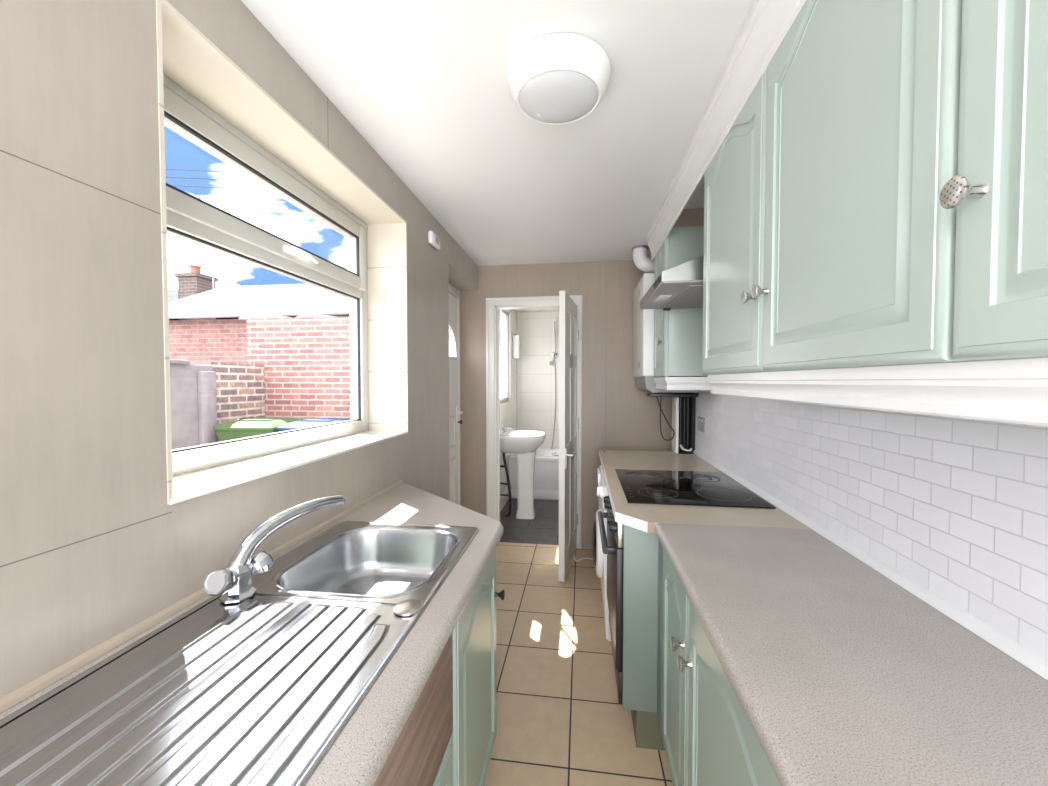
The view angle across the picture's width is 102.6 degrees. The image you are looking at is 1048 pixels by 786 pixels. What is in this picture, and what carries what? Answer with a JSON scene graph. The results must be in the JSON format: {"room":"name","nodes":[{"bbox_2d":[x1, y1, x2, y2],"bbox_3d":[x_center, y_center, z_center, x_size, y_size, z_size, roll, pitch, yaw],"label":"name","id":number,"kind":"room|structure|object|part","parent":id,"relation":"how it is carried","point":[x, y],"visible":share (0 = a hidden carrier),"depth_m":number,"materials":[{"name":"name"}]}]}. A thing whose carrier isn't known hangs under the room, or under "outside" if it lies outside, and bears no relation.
{"room":"kitchen","nodes":[
{"label":"kitchen","id":0,"kind":"room"},
{"bbox_2d":[0,0,516,698],"bbox_3d":[-0.686,0.199,2.496,0.300,2.505,6.750,0,2,8],"label":"wall","id":1,"kind":"structure","parent":0,"point":[93,547],"depth_m":0.79,"materials":[{"name":"beige paint"}]},
{"bbox_2d":[163,74,368,475],"bbox_3d":[-0.889,-0.314,1.537,0.122,1.054,1.245,0,2,8],"label":"window","id":2,"kind":"structure","parent":1,"relation":"in","point":[190,218],"depth_m":1.45,"materials":[{"name":"white plastic"}]},
{"bbox_3d":[-0.903,-0.648,1.530,0.074,0.307,1.165,0,2,8],"label":"sash","id":3,"kind":"part","parent":2,"relation":"part of","materials":[{"name":"white plastic"}]},
{"bbox_3d":[-0.839,-0.523,1.589,0.036,0.026,0.164,0,2,18],"label":"handle","id":4,"kind":"part","parent":2,"relation":"part of","materials":[{"name":"white paint"}]},
{"bbox_2d":[156,0,407,504],"bbox_3d":[-0.780,-0.314,1.522,0.212,1.070,1.261,0,2,8],"label":"window reveal","id":5,"kind":"object","parent":1,"relation":"in","point":[186,56],"depth_m":1.47,"materials":[{"name":"beige paint"}]},
{"bbox_2d":[170,431,408,504],"bbox_3d":[-0.778,0.217,1.536,0.216,0.012,1.255,0,2,8],"label":"window sill","id":6,"kind":"structure","parent":1,"relation":"attached to","point":[186,486],"depth_m":1.27,"materials":[{"name":"white paint"}]},
{"bbox_2d":[428,231,439,249],"bbox_3d":[-0.528,-0.900,2.478,0.032,0.073,0.145,0,2,8],"label":"wall sensor","id":7,"kind":"object","parent":1,"relation":"attached to","point":[433,239],"visible":1,"depth_m":2.44,"materials":[{"name":"white paint"}]},
{"bbox_2d":[449,283,462,504],"bbox_3d":[-0.605,0.224,3.246,0.130,2.175,0.795,0,2,8],"label":"door","id":8,"kind":"structure","parent":1,"relation":"in","point":[455,412],"depth_m":3.47,"materials":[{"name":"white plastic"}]},
{"bbox_3d":[-0.541,0.215,3.474,0.065,0.220,0.125,0,2,8],"label":"handle","id":9,"kind":"part","parent":8,"relation":"part of","materials":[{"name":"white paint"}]},
{"bbox_2d":[500,310,508,402],"bbox_3d":[-0.312,-0.423,4.493,0.060,1.076,1.436,0,2,8],"label":"window","id":10,"kind":"structure","parent":1,"relation":"in","point":[503,313],"depth_m":5.16,"materials":[{"name":"white plastic"}]},
{"bbox_2d":[500,486,508,511],"bbox_3d":[-0.274,1.205,4.391,0.016,0.150,1.280,0,2,8],"label":"baseboard","id":11,"kind":"structure","parent":1,"relation":"attached to","point":[503,499],"depth_m":4.68,"materials":[{"name":"white wood"}]},
{"bbox_2d":[512,335,519,358],"bbox_3d":[-0.097,-0.588,5.388,0.085,0.300,0.160,0,2,8],"label":"wall heater","id":12,"kind":"object","parent":1,"relation":"attached to","point":[515,338],"visible":1,"depth_m":5.31,"materials":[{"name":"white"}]},
{"bbox_2d":[241,0,753,265],"bbox_3d":[0.028,-1.101,1.294,2.100,0.160,4.630,0,2,8],"label":"ceiling","id":13,"kind":"structure","parent":0,"point":[424,83],"depth_m":1.50,"materials":[{"name":"white paint"}]},
{"bbox_2d":[507,33,610,124],"bbox_3d":[0.111,-0.972,1.347,0.330,0.101,0.330,0,2,8],"label":"ceiling lamp","id":14,"kind":"object","parent":13,"relation":"attached to","point":[556,78],"visible":1,"depth_m":1.26,"materials":[{"name":"white plastic"}]},
{"bbox_2d":[646,0,805,260],"bbox_3d":[0.618,-0.933,1.102,0.042,0.161,3.600,0,2,8],"label":"crown molding","id":15,"kind":"structure","parent":13,"relation":"attached to","point":[767,22],"depth_m":1.33,"materials":[{"name":"white paint"}]},
{"bbox_2d":[514,308,558,311],"bbox_3d":[0.556,-1.167,4.627,2.250,0.200,2.120,0,2,8],"label":"ceiling","id":16,"kind":"structure","parent":0,"point":[554,309],"depth_m":5.56,"materials":[{"name":"white paint"}]},
{"bbox_2d":[517,311,558,447],"bbox_3d":[0.808,0.136,5.648,1.815,2.460,0.100,0,2,8],"label":"wall","id":17,"kind":"structure","parent":0,"point":[535,375],"depth_m":5.67,"materials":[{"name":"beige tile"}]},
{"bbox_2d":[549,321,556,449],"bbox_3d":[0.383,-0.111,5.518,0.094,1.684,0.256,0,2,8],"label":"shower","id":18,"kind":"object","parent":17,"relation":"attached to","point":[554,354],"visible":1,"depth_m":5.46,"materials":[{"name":"silver metal"}]},
{"bbox_3d":[0.413,-0.703,5.597,0.024,0.504,0.059,0,2,8],"label":"riser rail","id":19,"kind":"part","parent":18,"relation":"part of","materials":[{"name":"silver metal"}]},
{"bbox_2d":[459,260,673,547],"bbox_3d":[0.360,0.170,3.570,2.085,2.505,0.100,0,2,8],"label":"wall","id":20,"kind":"structure","parent":0,"point":[616,415],"depth_m":3.49,"materials":[{"name":"beige paint"}]},
{"bbox_2d":[486,295,581,548],"bbox_3d":[0.085,0.245,3.596,0.813,2.113,0.126,0,2,8],"label":"door frame","id":21,"kind":"structure","parent":20,"relation":"attached to","point":[494,305],"depth_m":3.58,"materials":[{"name":"white wood"}]},
{"bbox_2d":[552,291,578,581],"bbox_3d":[0.336,0.297,3.196,0.164,2.004,0.640,0,2,13],"label":"door","id":22,"kind":"structure","parent":20,"relation":"in","point":[568,310],"depth_m":3.04,"materials":[{"name":"white wood"}]},
{"bbox_3d":[0.334,0.454,2.968,0.061,0.140,0.122,0,2,15],"label":"handle","id":23,"kind":"part","parent":22,"relation":"part of","materials":[{"name":"silver metal"}]},
{"bbox_2d":[484,498,672,785],"bbox_3d":[0.245,1.395,2.403,2.250,0.120,6.750,0,2,8],"label":"floor","id":24,"kind":"structure","parent":0,"point":[561,721],"depth_m":1.99,"materials":[{"name":"beige tile"}]},
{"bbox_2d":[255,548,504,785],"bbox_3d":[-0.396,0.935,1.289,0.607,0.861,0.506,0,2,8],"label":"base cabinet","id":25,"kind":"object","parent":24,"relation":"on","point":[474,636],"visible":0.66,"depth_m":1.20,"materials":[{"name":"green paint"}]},
{"bbox_3d":[-0.138,0.871,1.254,0.020,0.721,0.497,0,2,8],"label":"door","id":26,"kind":"part","parent":25,"relation":"part of","materials":[{"name":"green paint"}]},
{"bbox_3d":[-0.084,0.696,1.449,0.033,0.034,0.034,0,2,8],"label":"knob","id":27,"kind":"part","parent":25,"relation":"part of","materials":[{"name":"black plastic"}]},
{"bbox_2d":[373,634,452,785],"bbox_3d":[-0.488,0.950,0.739,0.574,0.861,0.600,0,2,8],"label":"base cabinet","id":28,"kind":"object","parent":24,"relation":"on","point":[422,753],"visible":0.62,"depth_m":0.83,"materials":[{"name":"brown wood"}]},
{"bbox_3d":[-0.213,1.029,0.704,0.020,0.435,0.592,0,2,8],"label":"door","id":29,"kind":"part","parent":28,"relation":"part of","materials":[{"name":"green paint"}]},
{"bbox_2d":[500,425,545,518],"bbox_3d":[-0.025,0.816,4.367,0.498,0.930,0.540,0,2,8],"label":"basin","id":30,"kind":"object","parent":24,"relation":"on","point":[524,444],"visible":0.92,"depth_m":4.28,"materials":[{"name":"white ceramic"}]},
{"bbox_2d":[500,428,509,434],"bbox_3d":[-0.194,0.388,4.277,0.107,0.070,0.040,0,2,8],"label":"tap","id":31,"kind":"object","parent":30,"relation":"on","point":[502,430],"depth_m":4.27,"materials":[{"name":"silver metal"}]},
{"bbox_3d":[-0.025,0.517,4.359,0.498,0.197,0.540,0,2,8],"label":"bowl","id":32,"kind":"part","parent":30,"relation":"part of","materials":[{"name":"white ceramic"}]},
{"bbox_2d":[508,448,558,499],"bbox_3d":[0.753,1.004,5.264,1.807,0.505,0.716,0,2,8],"label":"bathtub","id":33,"kind":"object","parent":24,"relation":"on","point":[546,472],"visible":0.11,"depth_m":4.99,"materials":[{"name":"white ceramic"}]},
{"bbox_2d":[508,448,558,460],"bbox_3d":[0.753,0.939,5.262,1.807,0.375,0.716,0,2,8],"label":"tub","id":34,"kind":"object","parent":33,"relation":"in","point":[542,454],"depth_m":5.15,"materials":[{"name":"white ceramic"}]},
{"bbox_2d":[574,553,592,561],"bbox_3d":[0.519,1.242,3.166,0.095,0.146,0.538,-1,2,-34],"label":"power flex","id":35,"kind":"object","parent":24,"relation":"on","point":[574,553],"visible":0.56,"depth_m":3.27,"materials":[{"name":"white plastic"}]},
{"bbox_2d":[592,465,610,640],"bbox_3d":[0.723,0.899,2.491,0.630,0.837,0.596,0,2,8],"label":"washing machine","id":36,"kind":"object","parent":24,"relation":"on","point":[600,559],"visible":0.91,"depth_m":2.35,"materials":[{"name":"white metal"}]},
{"bbox_3d":[0.431,0.901,2.530,0.040,0.278,0.278,0,2,8],"label":"porthole glass","id":37,"kind":"part","parent":36,"relation":"part of","materials":[{"name":"black glass"}]},
{"bbox_3d":[0.448,0.901,2.528,0.034,0.390,0.390,0,2,8],"label":"porthole door","id":38,"kind":"part","parent":36,"relation":"part of","materials":[{"name":"white plastic"}]},
{"bbox_3d":[0.478,0.534,2.686,0.014,0.075,0.180,0,2,8],"label":"detergent drawer","id":39,"kind":"part","parent":36,"relation":"part of","materials":[{"name":"white paint"}]},
{"bbox_3d":[0.473,0.543,2.515,0.037,0.120,0.588,0,2,8],"label":"control panel","id":40,"kind":"part","parent":36,"relation":"part of","materials":[{"name":"white plastic"}]},
{"bbox_3d":[0.476,0.961,2.526,0.031,0.704,0.588,0,2,8],"label":"panel","id":41,"kind":"part","parent":36,"relation":"part of","materials":[{"name":"white metal"}]},
{"bbox_2d":[598,494,635,741],"bbox_3d":[0.669,0.919,1.888,0.654,0.860,0.595,0,2,8],"label":"oven","id":42,"kind":"object","parent":24,"relation":"on","point":[612,545],"visible":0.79,"depth_m":1.66,"materials":[{"name":"black paint"}]},
{"bbox_3d":[0.410,0.531,2.089,0.030,0.042,0.042,0,2,8],"label":"knob","id":43,"kind":"part","parent":42,"relation":"part of","materials":[{"name":"black plastic"}]},
{"bbox_3d":[0.398,0.533,2.000,0.030,0.042,0.042,0,2,8],"label":"knob","id":44,"kind":"part","parent":42,"relation":"part of","materials":[{"name":"black plastic"}]},
{"bbox_3d":[0.369,0.539,1.782,0.030,0.042,0.042,0,2,8],"label":"knob","id":45,"kind":"part","parent":42,"relation":"part of","materials":[{"name":"black plastic"}]},
{"bbox_3d":[0.357,0.542,1.693,0.030,0.042,0.042,0,2,8],"label":"knob","id":46,"kind":"part","parent":42,"relation":"part of","materials":[{"name":"black plastic"}]},
{"bbox_3d":[0.414,0.540,1.913,0.026,0.102,0.591,0,2,8],"label":"control panel","id":47,"kind":"part","parent":42,"relation":"part of","materials":[{"name":"silver metal"}]},
{"bbox_3d":[0.420,1.142,1.928,0.022,0.128,0.591,0,2,8],"label":"panel","id":48,"kind":"part","parent":42,"relation":"part of","materials":[{"name":"black plastic"}]},
{"bbox_2d":[599,450,809,532],"bbox_3d":[0.770,0.457,2.246,0.660,0.040,1.579,0,2,8],"label":"countertop","id":49,"kind":"structure","parent":42,"relation":"on","point":[643,517],"depth_m":1.65,"materials":[{"name":"beige laminate"}]},
{"bbox_2d":[672,397,695,453],"bbox_3d":[1.132,0.223,2.972,0.137,0.389,0.140,0,2,8],"label":"pipe boxing","id":50,"kind":"object","parent":49,"relation":"on","point":[683,408],"visible":0.94,"depth_m":2.97,"materials":[{"name":"black paint"}]},
{"bbox_2d":[646,393,697,396],"bbox_3d":[1.029,0.012,2.940,0.310,0.021,0.180,0,2,8],"label":"pipe rail","id":51,"kind":"object","parent":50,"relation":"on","point":[647,394],"visible":0.98,"depth_m":2.86,"materials":[{"name":"black plastic"}]},
{"bbox_2d":[657,397,674,440],"bbox_3d":[0.980,0.176,2.909,0.132,0.313,0.015,0,2,-3],"label":"cable","id":52,"kind":"object","parent":51,"relation":"hanging from","point":[660,403],"visible":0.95,"depth_m":2.90,"materials":[{"name":"black plastic"}]},
{"bbox_2d":[615,469,775,508],"bbox_3d":[0.751,0.442,2.009,0.568,0.006,0.653,0,2,8],"label":"cooktop","id":53,"kind":"object","parent":49,"relation":"in","point":[691,488],"visible":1,"depth_m":1.92,"materials":[{"name":"black glass"}]},
{"bbox_2d":[622,524,664,750],"bbox_3d":[0.685,0.928,1.524,0.628,0.861,0.107,0,2,8],"label":"end panel","id":54,"kind":"object","parent":24,"relation":"on","point":[642,551],"visible":0.2,"depth_m":1.59,"materials":[{"name":"green wood"}]},
{"bbox_2d":[661,548,780,785],"bbox_3d":[0.657,0.943,0.985,0.540,0.861,0.966,0,2,8],"label":"base cabinet","id":55,"kind":"object","parent":24,"relation":"on","point":[708,737],"visible":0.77,"depth_m":1.04,"materials":[{"name":"green paint"}]},
{"bbox_3d":[0.473,0.869,1.312,0.020,0.720,0.357,0,2,8],"label":"door","id":56,"kind":"part","parent":55,"relation":"part of","materials":[{"name":"green paint"}]},
{"bbox_3d":[0.428,0.700,1.171,0.034,0.037,0.037,0,2,8],"label":"knob","id":57,"kind":"part","parent":55,"relation":"part of","materials":[{"name":"silver metal"}]},
{"bbox_3d":[0.417,0.703,1.089,0.034,0.037,0.037,0,2,8],"label":"knob","id":58,"kind":"part","parent":55,"relation":"part of","materials":[{"name":"silver metal"}]},
{"bbox_3d":[0.409,0.882,0.835,0.020,0.720,0.593,0,2,8],"label":"door","id":59,"kind":"part","parent":55,"relation":"part of","materials":[{"name":"green paint"}]},
{"bbox_2d":[655,523,1047,785],"bbox_3d":[0.562,0.513,0.229,0.532,0.038,2.477,0,2,8],"label":"countertop","id":60,"kind":"structure","parent":55,"relation":"on","point":[841,674],"depth_m":0.72,"materials":[{"name":"laminate"}]},
{"bbox_2d":[693,450,1047,679],"bbox_3d":[0.917,0.463,0.943,0.020,0.021,4.090,0,2,8],"label":"strip","id":61,"kind":"object","parent":60,"relation":"on","point":[1031,660],"visible":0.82,"depth_m":0.97,"materials":[{"name":"white plastic"}]},
{"bbox_3d":[1.029,0.235,1.194,0.120,2.505,4.630,0,2,8],"label":"wall","id":62,"kind":"structure","parent":0,"visible":0},
{"bbox_2d":[633,273,699,392],"bbox_3d":[1.031,-0.415,3.102,0.384,0.810,0.555,0,2,8],"label":"boiler","id":63,"kind":"object","parent":62,"relation":"attached to","point":[643,319],"visible":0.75,"depth_m":2.86,"materials":[{"name":"white metal"}]},
{"bbox_2d":[632,245,654,272],"bbox_3d":[0.919,-0.977,3.079,0.253,0.186,0.116,0,2,8],"label":"flue pipe","id":64,"kind":"object","parent":63,"relation":"attached to","point":[642,262],"visible":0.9,"depth_m":3.04,"materials":[{"name":"white paint"}]},
{"bbox_3d":[1.033,-0.470,3.100,0.380,0.700,0.555,0,2,8],"label":"casing","id":65,"kind":"part","parent":63,"relation":"part of","materials":[{"name":"white metal"}]},
{"bbox_2d":[640,256,703,310],"bbox_3d":[0.847,-0.558,2.061,0.464,0.197,0.660,0,2,8],"label":"hood","id":66,"kind":"object","parent":62,"relation":"attached to","point":[680,286],"visible":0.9,"depth_m":1.89,"materials":[{"name":"silver metal"}]},
{"bbox_3d":[0.591,-0.493,1.870,0.009,0.020,0.150,0,2,8],"label":"switch panel","id":67,"kind":"part","parent":66,"relation":"part of","materials":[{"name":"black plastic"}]},
{"bbox_3d":[0.851,-0.475,2.062,0.452,0.010,0.654,0,2,8],"label":"underside panel","id":68,"kind":"part","parent":66,"relation":"part of","materials":[{"name":"grey plastic"}]},
{"bbox_2d":[654,226,718,376],"bbox_3d":[0.977,-0.527,2.589,0.348,0.858,0.380,0,2,8],"label":"upper cabinet","id":69,"kind":"object","parent":62,"relation":"attached to","point":[678,333],"visible":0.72,"depth_m":2.41,"materials":[{"name":"green paint"}]},
{"bbox_3d":[0.848,-0.527,2.606,0.020,0.858,0.377,0,2,8],"label":"door","id":70,"kind":"part","parent":69,"relation":"part of","materials":[{"name":"green paint"}]},
{"bbox_2d":[653,377,711,389],"bbox_3d":[0.996,-0.059,2.601,0.306,0.076,0.437,0,2,8],"label":"molding","id":71,"kind":"structure","parent":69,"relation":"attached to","point":[664,383],"depth_m":2.40,"materials":[{"name":"white paint"}]},
{"bbox_2d":[673,208,703,226],"bbox_3d":[1.004,-1.004,2.574,0.306,0.102,0.376,0,2,8],"label":"filler panel","id":72,"kind":"object","parent":69,"relation":"on","point":[692,217],"visible":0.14,"depth_m":2.39,"materials":[{"name":"brown wood"}]},
{"bbox_2d":[695,390,1047,660],"bbox_3d":[0.937,0.211,0.979,0.007,0.535,4.180,0,2,8],"label":"backsplash","id":73,"kind":"structure","parent":62,"relation":"attached to","point":[958,507],"depth_m":0.98,"materials":[{"name":"white tile"}]},
{"bbox_2d":[698,416,704,432],"bbox_3d":[1.171,0.207,2.777,0.014,0.095,0.145,0,2,8],"label":"wall socket","id":74,"kind":"object","parent":73,"relation":"attached to","point":[701,421],"visible":1,"depth_m":2.75,"materials":[{"name":"grey plastic"}]},
{"bbox_2d":[702,0,1047,374],"bbox_3d":[0.774,-0.486,1.095,0.348,0.858,1.140,0,2,8],"label":"upper cabinet","id":75,"kind":"object","parent":62,"relation":"attached to","point":[830,240],"visible":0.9,"depth_m":0.78,"materials":[{"name":"green paint"}]},
{"bbox_3d":[0.684,-0.494,1.397,0.020,0.858,0.562,0,2,8],"label":"door","id":76,"kind":"part","parent":75,"relation":"part of","materials":[{"name":"green paint"}]},
{"bbox_3d":[0.624,-0.266,1.166,0.034,0.037,0.037,0,2,8],"label":"knob","id":77,"kind":"part","parent":75,"relation":"part of","materials":[{"name":"silver metal"}]},
{"bbox_3d":[0.614,-0.264,1.093,0.034,0.037,0.037,0,2,8],"label":"knob","id":78,"kind":"part","parent":75,"relation":"part of","materials":[{"name":"silver metal"}]},
{"bbox_3d":[0.607,-0.479,0.833,0.020,0.858,0.572,0,2,8],"label":"door","id":79,"kind":"part","parent":75,"relation":"part of","materials":[{"name":"green paint"}]},
{"bbox_2d":[708,358,1047,426],"bbox_3d":[0.592,-0.001,0.500,0.042,0.076,2.350,0,2,8],"label":"cabinet pelmet","id":80,"kind":"object","parent":75,"relation":"attached to","point":[1008,391],"visible":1,"depth_m":0.63,"materials":[{"name":"white paint"}]},
{"bbox_2d":[939,0,1047,360],"bbox_3d":[0.657,-0.463,0.230,0.348,0.858,0.598,0,2,8],"label":"upper cabinet","id":81,"kind":"object","parent":62,"relation":"attached to","point":[999,189],"visible":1,"depth_m":0.49,"materials":[{"name":"green paint"}]},
{"bbox_3d":[0.535,-0.244,0.509,0.034,0.037,0.037,0,2,8],"label":"knob","id":82,"kind":"part","parent":81,"relation":"part of","materials":[{"name":"silver metal"}]},
{"label":"outside","id":83,"kind":"structure","parent":0,"visible":0},
{"bbox_3d":[-14.368,1.235,10.060,28.830,0.180,44.000,0,2,8],"label":"ground","id":84,"kind":"structure","parent":83,"visible":0},
{"bbox_2d":[170,359,216,449],"bbox_3d":[-3.622,0.565,1.657,0.380,1.620,5.279,0,2,8],"label":"wall","id":85,"kind":"structure","parent":84,"relation":"on","point":[192,387],"depth_m":4.01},
{"bbox_2d":[168,265,238,320],"bbox_3d":[-13.107,-1.303,13.706,8.730,4.695,5.900,0,2,8],"label":"house","id":86,"kind":"structure","parent":84,"relation":"on","point":[194,282],"depth_m":11.67,"materials":[{"name":"red brick"}]},
{"bbox_2d":[189,265,200,272],"bbox_3d":[-9.330,-3.462,11.923,0.276,0.280,0.280,0,2,8],"label":"chimney pot","id":87,"kind":"object","parent":86,"relation":"on","point":[193,268],"depth_m":11.83,"materials":[{"name":"ceramic"}]},
{"bbox_2d":[182,258,238,288],"bbox_3d":[-8.781,-3.120,11.806,1.344,1.192,0.297,-1,2,-19],"label":"tv aerial","id":88,"kind":"object","parent":86,"relation":"attached to","point":[212,263],"visible":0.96,"depth_m":11.79,"materials":[{"name":"metal"}]},
{"bbox_2d":[189,362,264,441],"bbox_3d":[-3.234,0.483,4.631,0.250,1.620,0.719,0,2,8],"label":"wall","id":89,"kind":"structure","parent":84,"relation":"on","point":[240,388],"depth_m":4.58,"materials":[{"name":"brick"}]},
{"bbox_2d":[213,418,303,441],"bbox_3d":[-2.705,0.770,4.410,0.590,1.017,0.748,0,2,1],"label":"wheelie bin","id":90,"kind":"object","parent":84,"relation":"on","point":[243,428],"visible":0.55,"depth_m":4.06,"materials":[{"name":"green plastic"}]},
{"bbox_3d":[-2.705,0.305,4.397,0.590,0.086,0.748,0,2,1],"label":"lid","id":91,"kind":"part","parent":90,"relation":"part of","materials":[{"name":"green plastic"}]},
{"bbox_2d":[168,284,349,364],"bbox_3d":[-1.395,-0.673,9.232,11.650,3.680,4.450,0,2,8],"label":"outbuilding","id":92,"kind":"structure","parent":84,"relation":"on","point":[219,340],"depth_m":7.93,"materials":[{"name":"red brick"}]},
{"bbox_2d":[247,317,350,419],"bbox_3d":[-1.966,0.205,4.931,2.620,2.160,0.230,0,2,8],"label":"wall","id":93,"kind":"structure","parent":84,"relation":"on","point":[306,361],"depth_m":4.88,"materials":[{"name":"red brick"}]},
{"bbox_2d":[239,311,336,320],"bbox_3d":[-2.749,-0.927,5.007,1.300,0.100,0.190,0,2,8],"label":"coping","id":94,"kind":"object","parent":93,"relation":"on","point":[245,315],"visible":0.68,"depth_m":4.95},
{"bbox_2d":[277,418,350,431],"bbox_3d":[-2.035,0.772,4.360,0.590,1.017,0.748,0,2,11],"label":"wheelie bin","id":95,"kind":"object","parent":84,"relation":"on","point":[305,423],"visible":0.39,"depth_m":4.07,"materials":[{"name":"blue plastic"}]},
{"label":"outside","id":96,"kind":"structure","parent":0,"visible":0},
{"bbox_2d":[165,169,240,172],"bbox_3d":[-7.019,-5.202,9.492,11.938,0.436,0.018,0,2,-8],"label":"overhead cable","id":97,"kind":"object","parent":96,"point":[165,169],"visible":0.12,"depth_m":9.46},
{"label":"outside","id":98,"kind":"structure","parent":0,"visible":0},
{"bbox_2d":[166,177,253,180],"bbox_3d":[-7.019,-5.034,9.497,11.938,0.470,0.018,0,2,-8],"label":"overhead cable","id":99,"kind":"object","parent":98,"point":[166,177],"visible":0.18,"depth_m":9.50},
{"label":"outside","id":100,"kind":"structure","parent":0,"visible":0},
{"bbox_2d":[172,185,264,188],"bbox_3d":[-7.019,-4.838,9.502,11.938,0.424,0.018,0,2,-8],"label":"overhead cable","id":101,"kind":"object","parent":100,"point":[172,185],"visible":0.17,"depth_m":9.51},
{"bbox_3d":[-0.571,0.967,0.122,0.574,0.861,0.635,0,2,8],"label":"base cabinet","id":102,"kind":"object","parent":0,"visible":0},
{"bbox_2d":[0,482,502,785],"bbox_3d":[-0.472,0.498,0.772,0.604,0.038,2.575,0,2,8],"label":"countertop","id":103,"kind":"structure","parent":102,"relation":"on","point":[358,756],"depth_m":0.79,"materials":[{"name":"stone"}]},
{"bbox_2d":[0,480,402,713],"bbox_3d":[-0.770,0.469,0.801,0.012,0.016,2.555,0,2,8],"label":"strip","id":104,"kind":"object","parent":103,"relation":"on","point":[17,696],"visible":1,"depth_m":0.81,"materials":[{"name":"beige plastic"}]},
{"bbox_2d":[0,521,478,785],"bbox_3d":[-0.466,0.543,0.973,0.509,0.156,1.003,0,2,8],"label":"sink","id":105,"kind":"object","parent":103,"relation":"in","point":[257,690],"visible":0.96,"depth_m":0.70,"materials":[{"name":"silver metal"}]},
{"bbox_3d":[-0.421,0.542,1.204,0.387,0.145,0.425,0,2,8],"label":"bowl","id":106,"kind":"part","parent":105,"relation":"part of","materials":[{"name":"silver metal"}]},
{"bbox_2d":[203,495,345,603],"bbox_3d":[-0.622,0.381,1.081,0.080,0.170,0.389,1,2,18],"label":"mixer tap","id":107,"kind":"object","parent":103,"relation":"on","point":[233,582],"visible":1,"depth_m":0.98,"materials":[{"name":"silver metal"}]},
{"bbox_2d":[203,549,273,603],"bbox_3d":[-0.659,0.426,0.971,0.078,0.087,0.156,0,2,8],"label":"handle","id":108,"kind":"object","parent":107,"relation":"on","point":[233,582],"depth_m":0.95,"materials":[{"name":"silver metal"}]},
{"bbox_3d":[-0.606,0.352,1.106,0.043,0.112,0.332,1,2,23],"label":"spout","id":109,"kind":"part","parent":107,"relation":"part of","materials":[{"name":"silver metal"}]}
]}

